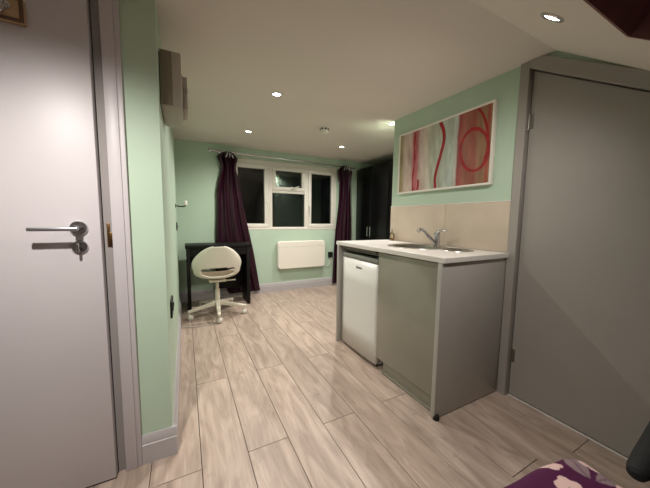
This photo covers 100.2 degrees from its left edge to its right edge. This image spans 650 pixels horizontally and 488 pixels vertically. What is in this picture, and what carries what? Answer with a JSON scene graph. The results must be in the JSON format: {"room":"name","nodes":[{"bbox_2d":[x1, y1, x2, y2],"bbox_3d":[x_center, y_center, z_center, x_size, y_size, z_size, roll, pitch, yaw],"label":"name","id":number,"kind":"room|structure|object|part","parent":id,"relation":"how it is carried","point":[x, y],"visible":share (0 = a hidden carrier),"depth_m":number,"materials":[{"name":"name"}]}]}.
{"room":"studio apartment","nodes":[
{"label":"studio apartment","id":0,"kind":"room"},
{"bbox_2d":[119,0,172,434],"bbox_3d":[-1.513,-0.070,0.826,1.770,2.150,0.120,-2,6,-27],"label":"wall","id":1,"kind":"structure","parent":0,"point":[138,18],"depth_m":1.15,"materials":[{"name":"green paint"}]},
{"bbox_2d":[0,0,142,487],"bbox_3d":[-1.235,0.003,0.883,0.991,2.000,0.167,-2,6,-27],"label":"door","id":2,"kind":"structure","parent":1,"relation":"in","point":[58,429],"depth_m":1.00,"materials":[{"name":"grey paint"}]},
{"bbox_2d":[0,0,26,26],"bbox_3d":[-1.126,-0.761,0.795,0.333,0.090,0.078,-2,6,-27],"label":"picture frame","id":3,"kind":"object","parent":2,"relation":"attached to","point":[11,11],"visible":1,"depth_m":0.88,"materials":[{"name":"beige wood"}]},
{"bbox_3d":[-0.942,-0.051,0.942,0.133,0.013,0.012,-2,6,-27],"label":"lever","id":4,"kind":"part","parent":2,"relation":"part of","materials":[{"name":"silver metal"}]},
{"bbox_3d":[-0.907,-0.057,0.991,0.054,0.054,0.056,-2,6,-27],"label":"handle","id":5,"kind":"part","parent":2,"relation":"part of","materials":[{"name":"silver metal"}]},
{"bbox_3d":[-1.272,0.992,1.000,0.832,0.007,0.099,-2,6,-27],"label":"sill","id":6,"kind":"part","parent":2,"relation":"part of","materials":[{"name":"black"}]},
{"bbox_3d":[-0.859,-0.036,1.085,0.018,0.094,0.012,-2,6,-27],"label":"strike plate","id":7,"kind":"part","parent":2,"relation":"part of","materials":[{"name":"gold metal"}]},
{"bbox_3d":[-1.245,0.001,0.902,0.991,2.000,0.044,-2,6,-27],"label":"frame","id":8,"kind":"part","parent":2,"relation":"part of","materials":[{"name":"grey paint"}]},
{"bbox_2d":[157,15,179,404],"bbox_3d":[-1.394,-0.213,2.388,0.120,2.150,2.560,-2,6,-27],"label":"wall","id":9,"kind":"structure","parent":0,"point":[168,147],"depth_m":1.76,"materials":[{"name":"green paint"}]},
{"bbox_2d":[142,292,181,464],"bbox_3d":[-1.339,0.803,2.372,0.136,0.130,2.578,-2,6,-27],"label":"baseboard","id":10,"kind":"structure","parent":9,"relation":"attached to","point":[163,443],"depth_m":1.25,"materials":[{"name":"paint"}]},
{"bbox_2d":[170,295,173,317],"bbox_3d":[-0.831,0.340,1.480,0.015,0.086,0.146,-2,6,-27],"label":"wall socket","id":11,"kind":"object","parent":9,"relation":"attached to","point":[171,300],"visible":1,"depth_m":1.42,"materials":[{"name":"black plastic"}]},
{"bbox_2d":[158,48,187,127],"bbox_3d":[-0.759,-0.760,1.373,0.118,0.242,0.323,-2,6,-27],"label":"box","id":12,"kind":"object","parent":9,"relation":"attached to","point":[173,86],"visible":1,"depth_m":1.24,"materials":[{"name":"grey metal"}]},
{"bbox_3d":[-0.809,-0.759,1.349,0.006,0.222,0.300,-2,6,-27],"label":"plate","id":13,"kind":"part","parent":12,"relation":"part of","materials":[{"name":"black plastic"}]},
{"bbox_3d":[-0.711,-0.747,1.220,0.044,0.232,0.007,-2,6,-27],"label":"panel","id":14,"kind":"part","parent":12,"relation":"part of","materials":[{"name":"brown"}]},
{"bbox_2d":[175,200,186,207],"bbox_3d":[-1.487,-0.412,2.807,0.116,0.077,0.039,-2,6,-27],"label":"coat hook","id":15,"kind":"object","parent":9,"relation":"attached to","point":[185,201],"visible":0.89,"depth_m":2.81,"materials":[{"name":"silver metal"}]},
{"bbox_2d":[174,139,375,291],"bbox_3d":[-0.447,-0.374,4.254,3.520,2.150,0.140,-2,6,-27],"label":"wall","id":16,"kind":"structure","parent":0,"point":[197,170],"depth_m":3.64,"materials":[{"name":"green paint"}]},
{"bbox_2d":[181,277,336,301],"bbox_3d":[-0.423,0.639,4.277,3.280,0.130,0.018,-2,6,-27],"label":"baseboard","id":17,"kind":"structure","parent":16,"relation":"attached to","point":[289,285],"depth_m":4.07,"materials":[{"name":"paint"}]},
{"bbox_2d":[208,148,353,168],"bbox_3d":[-0.520,-1.225,3.983,2.215,0.067,0.122,-2,6,-27],"label":"curtain rod","id":18,"kind":"object","parent":16,"relation":"attached to","point":[209,149],"visible":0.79,"depth_m":3.83,"materials":[{"name":"silver metal"}]},
{"bbox_2d":[216,151,259,293],"bbox_3d":[-1.170,-0.261,3.697,0.594,1.910,0.161,-2,6,-27],"label":"curtain","id":19,"kind":"object","parent":18,"relation":"hanging from","point":[231,222],"visible":0.72,"depth_m":3.67,"materials":[{"name":"purple fabric"}]},
{"bbox_2d":[332,165,351,283],"bbox_3d":[0.302,-0.305,4.444,0.345,1.916,0.135,-2,6,-27],"label":"curtain","id":20,"kind":"object","parent":18,"relation":"hanging from","point":[343,222],"visible":0.77,"depth_m":4.45,"materials":[{"name":"purple fabric"}]},
{"bbox_2d":[236,157,335,229],"bbox_3d":[-0.554,-0.716,4.112,1.650,0.995,0.132,-2,6,-27],"label":"window","id":21,"kind":"structure","parent":16,"relation":"in","point":[270,168],"depth_m":4.11,"materials":[{"name":"white plastic"}]},
{"bbox_3d":[-1.052,-0.683,3.874,0.478,0.884,0.064,-2,6,-27],"label":"casement sash","id":22,"kind":"part","parent":21,"relation":"part of","materials":[{"name":"white plastic"}]},
{"bbox_3d":[-0.551,-0.972,4.104,0.519,0.339,0.064,-2,6,-27],"label":"sash","id":23,"kind":"part","parent":21,"relation":"part of","materials":[{"name":"white plastic"}]},
{"bbox_3d":[-0.553,-0.234,4.142,1.648,0.030,0.024,-2,6,-27],"label":"sill","id":24,"kind":"part","parent":21,"relation":"part of","materials":[{"name":"white plastic"}]},
{"bbox_3d":[-0.066,-0.717,4.381,0.468,0.884,0.064,-2,6,-27],"label":"casement sash","id":25,"kind":"part","parent":21,"relation":"part of","materials":[{"name":"white plastic"}]},
{"bbox_2d":[277,240,331,268],"bbox_3d":[-0.301,0.158,4.254,0.922,0.432,0.087,-2,6,-27],"label":"heater","id":26,"kind":"object","parent":16,"relation":"attached to","point":[299,253],"visible":1,"depth_m":4.17,"materials":[{"name":"beige metal"}]},
{"bbox_2d":[89,0,556,164],"bbox_3d":[-0.453,-1.332,2.375,5.150,0.396,3.250,-2,6,-27],"label":"ceiling","id":27,"kind":"structure","parent":0,"point":[355,68],"depth_m":1.60,"materials":[{"name":"paint"}]},
{"bbox_2d":[271,92,281,96],"bbox_3d":[-0.361,-1.121,2.037,0.080,0.009,0.080,-2,6,-27],"label":"recessed light","id":28,"kind":"object","parent":27,"relation":"in","point":[275,94],"visible":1,"depth_m":2.03,"materials":[{"name":"silver metal"}]},
{"bbox_2d":[319,125,329,133],"bbox_3d":[-0.006,-1.162,2.765,0.108,0.069,0.108,-2,6,-27],"label":"smoke detector","id":29,"kind":"object","parent":27,"relation":"attached to","point":[324,129],"visible":1,"depth_m":2.73,"materials":[{"name":"white plastic"}]},
{"bbox_2d":[88,284,649,487],"bbox_3d":[-0.041,0.973,1.743,5.357,0.060,5.150,-2,6,-27],"label":"floor","id":30,"kind":"structure","parent":0,"point":[269,396],"depth_m":1.47,"materials":[{"name":"grey wood"}]},
{"bbox_2d":[181,312,215,327],"bbox_3d":[-1.380,0.808,2.969,0.334,0.008,0.512,-2,6,-27],"label":"power cable","id":31,"kind":"object","parent":30,"relation":"on","point":[184,312],"visible":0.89,"depth_m":2.84,"materials":[{"name":"white plastic"}]},
{"bbox_2d":[187,246,246,322],"bbox_3d":[-1.210,0.406,3.043,0.610,0.799,0.593,-2,6,-27],"label":"swivel chair","id":32,"kind":"object","parent":30,"relation":"on","point":[211,257],"visible":1,"depth_m":2.92,"materials":[{"name":"beige plastic"}]},
{"bbox_3d":[-1.348,0.692,2.978,0.293,0.079,0.048,-4,7,-42],"label":"leg","id":33,"kind":"part","parent":32,"relation":"part of","materials":[{"name":"beige plastic"}]},
{"bbox_3d":[-1.370,0.673,3.177,0.293,0.079,0.048,4,6,30],"label":"leg","id":34,"kind":"part","parent":32,"relation":"part of","materials":[{"name":"beige plastic"}]},
{"bbox_3d":[-1.213,0.401,3.058,0.180,0.024,0.180,-2,6,-27],"label":"tilt plate","id":35,"kind":"part","parent":32,"relation":"part of","materials":[{"name":"beige"}]},
{"bbox_3d":[-1.150,0.698,2.937,0.048,0.079,0.293,-2,6,-24],"label":"leg","id":36,"kind":"part","parent":32,"relation":"part of","materials":[{"name":"beige plastic"}]},
{"bbox_3d":[-1.050,0.683,3.111,0.293,0.079,0.048,0,5,-6],"label":"leg","id":37,"kind":"part","parent":32,"relation":"part of","materials":[{"name":"beige plastic"}]},
{"bbox_2d":[185,242,250,310],"bbox_3d":[-1.350,0.380,3.448,0.740,0.775,0.350,-2,6,-27],"label":"desk","id":38,"kind":"object","parent":30,"relation":"on","point":[242,249],"visible":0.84,"depth_m":3.44,"materials":[{"name":"black wood"}]},
{"bbox_3d":[-1.653,0.409,3.294,0.040,0.738,0.330,-2,6,-27],"label":"panel","id":39,"kind":"part","parent":38,"relation":"part of","materials":[{"name":"black wood"}]},
{"bbox_3d":[-1.415,0.306,3.570,0.640,0.578,0.018,-2,6,-27],"label":"panel","id":40,"kind":"part","parent":38,"relation":"part of","materials":[{"name":"black wood"}]},
{"bbox_3d":[-1.335,0.082,3.399,0.630,0.087,0.278,-2,6,-27],"label":"drawer","id":41,"kind":"part","parent":38,"relation":"part of","materials":[{"name":"black wood"}]},
{"bbox_3d":[-1.048,0.388,3.605,0.040,0.738,0.330,-2,6,-27],"label":"panel","id":42,"kind":"part","parent":38,"relation":"part of","materials":[{"name":"black wood"}]},
{"bbox_2d":[342,252,382,365],"bbox_3d":[0.484,0.489,2.300,0.516,0.815,0.487,-2,6,-27],"label":"mini fridge","id":43,"kind":"object","parent":30,"relation":"on","point":[360,270],"visible":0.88,"depth_m":2.14,"materials":[{"name":"white metal"}]},
{"bbox_3d":[0.286,0.107,2.160,0.043,0.033,0.480,-2,6,-27],"label":"panel","id":44,"kind":"part","parent":43,"relation":"part of","materials":[{"name":"grey"}]},
{"bbox_2d":[356,160,392,239],"bbox_3d":[1.048,-0.243,4.238,0.625,1.930,1.200,-2,6,-27],"label":"wardrobe","id":45,"kind":"object","parent":30,"relation":"on","point":[374,183],"visible":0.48,"depth_m":4.17,"materials":[{"name":"black wood"}]},
{"bbox_3d":[0.627,-0.298,4.467,0.020,1.866,0.396,-2,6,-27],"label":"door","id":46,"kind":"part","parent":45,"relation":"part of","materials":[{"name":"black wood"}]},
{"bbox_3d":[0.811,-0.263,4.113,0.020,1.866,0.396,-2,6,-27],"label":"door","id":47,"kind":"part","parent":45,"relation":"part of","materials":[{"name":"black wood"}]},
{"bbox_3d":[0.994,-0.228,3.760,0.020,1.866,0.396,-2,6,-27],"label":"door","id":48,"kind":"part","parent":45,"relation":"part of","materials":[{"name":"black wood"}]},
{"bbox_2d":[336,245,505,421],"bbox_3d":[0.621,0.482,2.074,0.593,0.874,1.116,-2,6,-27],"label":"base cabinet","id":49,"kind":"object","parent":30,"relation":"on","point":[438,332],"visible":0.91,"depth_m":1.62,"materials":[{"name":"grey wood"}]},
{"bbox_3d":[0.371,0.434,2.558,0.592,0.874,0.022,-2,6,-27],"label":"panel","id":50,"kind":"part","parent":49,"relation":"part of","materials":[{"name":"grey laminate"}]},
{"bbox_3d":[0.503,0.043,2.276,0.536,0.038,0.530,-2,6,-27],"label":"rail","id":51,"kind":"part","parent":49,"relation":"part of","materials":[{"name":"grey"}]},
{"bbox_3d":[0.504,0.466,1.729,0.019,0.770,0.523,-2,6,-27],"label":"door","id":52,"kind":"part","parent":49,"relation":"part of","materials":[{"name":"grey laminate"}]},
{"bbox_2d":[336,240,508,263],"bbox_3d":[0.618,0.030,2.047,0.580,0.030,1.140,-2,6,-27],"label":"countertop","id":53,"kind":"structure","parent":49,"relation":"on","point":[433,255],"depth_m":1.68,"materials":[{"name":"white laminate"}]},
{"bbox_2d":[388,243,473,251],"bbox_3d":[0.723,0.068,1.951,0.424,0.094,0.597,-2,6,-27],"label":"sink","id":54,"kind":"object","parent":53,"relation":"in","point":[398,245],"visible":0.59,"depth_m":2.03,"materials":[{"name":"metal"}]},
{"bbox_3d":[0.668,0.061,2.019,0.336,0.094,0.336,-2,6,-27],"label":"bowl","id":55,"kind":"part","parent":54,"relation":"part of","materials":[{"name":"metal"}]},
{"bbox_3d":[0.872,0.080,1.816,0.176,0.088,0.176,-2,6,-27],"label":"bowl","id":56,"kind":"part","parent":54,"relation":"part of","materials":[{"name":"metal"}]},
{"bbox_2d":[417,228,446,245],"bbox_3d":[0.810,-0.053,2.065,0.219,0.134,0.064,4,6,32],"label":"mixer tap","id":57,"kind":"object","parent":53,"relation":"on","point":[436,241],"visible":0.97,"depth_m":2.04,"materials":[{"name":"silver metal"}]},
{"bbox_3d":[0.775,-0.060,2.078,0.148,0.122,0.028,3,6,22],"label":"spout","id":58,"kind":"part","parent":57,"relation":"part of","materials":[{"name":"silver metal"}]},
{"bbox_3d":[0.855,0.526,1.602,0.573,0.868,0.026,-2,6,-27],"label":"panel","id":59,"kind":"part","parent":49,"relation":"part of","materials":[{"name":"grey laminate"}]},
{"bbox_2d":[504,459,621,487],"bbox_3d":[0.080,0.870,-0.178,1.981,0.503,1.366,-2,6,-27],"label":"bed","id":60,"kind":"object","parent":30,"relation":"on","point":[565,473],"visible":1,"depth_m":0.65,"materials":[{"name":"purple fabric"}]},
{"bbox_2d":[626,421,649,482],"bbox_3d":[1.205,0.661,0.623,0.609,0.801,0.630,-2,6,-27],"label":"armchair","id":61,"kind":"object","parent":30,"relation":"on","point":[638,462],"visible":1,"depth_m":0.73,"materials":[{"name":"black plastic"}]},
{"bbox_2d":[392,51,631,388],"bbox_3d":[2.025,-0.101,1.638,1.535,2.150,3.060,-2,6,-27],"label":"wall","id":62,"kind":"structure","parent":0,"point":[504,88],"depth_m":1.80,"materials":[{"name":"green paint"}]},
{"bbox_2d":[397,99,498,193],"bbox_3d":[0.881,-0.683,2.108,0.032,0.525,0.858,-2,6,-27],"label":"framed painting","id":63,"kind":"object","parent":62,"relation":"attached to","point":[457,150],"visible":1,"depth_m":1.99,"materials":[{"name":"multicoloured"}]},
{"bbox_2d":[390,200,510,252],"bbox_3d":[0.887,-0.154,2.155,0.012,0.323,1.093,-2,6,-27],"label":"tile backsplash","id":64,"kind":"structure","parent":62,"relation":"attached to","point":[471,225],"depth_m":1.98,"materials":[{"name":"beige tile"}]},
{"bbox_3d":[0.889,-0.312,2.141,0.012,0.006,1.093,-2,6,-27],"label":"edge trim","id":65,"kind":"part","parent":64,"relation":"part of","materials":[{"name":"white tile"}]},
{"bbox_2d":[497,55,649,459],"bbox_3d":[1.393,-0.004,1.284,0.120,2.006,0.936,-2,6,-27],"label":"door","id":66,"kind":"structure","parent":62,"relation":"in","point":[575,338],"depth_m":1.38,"materials":[{"name":"grey paint"}]},
{"bbox_2d":[473,0,649,70],"bbox_3d":[0.712,-0.290,0.182,5.150,1.470,1.878,-2,6,-27],"label":"ceiling","id":67,"kind":"structure","parent":0,"point":[584,32],"depth_m":1.02,"materials":[{"name":"paint"}]},
{"bbox_2d":[540,12,564,22],"bbox_3d":[0.788,-0.786,0.942,0.080,0.052,0.066,-2,6,-27],"label":"recessed light","id":68,"kind":"object","parent":67,"relation":"in","point":[551,17],"visible":1,"depth_m":0.93,"materials":[{"name":"silver metal"}]},
{"bbox_2d":[583,0,649,40],"bbox_3d":[0.803,-0.512,0.447,0.668,0.537,0.619,-2,6,-27],"label":"lampshade","id":69,"kind":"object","parent":67,"relation":"attached to","point":[631,18],"depth_m":0.79,"materials":[{"name":"red fabric"}]}
]}

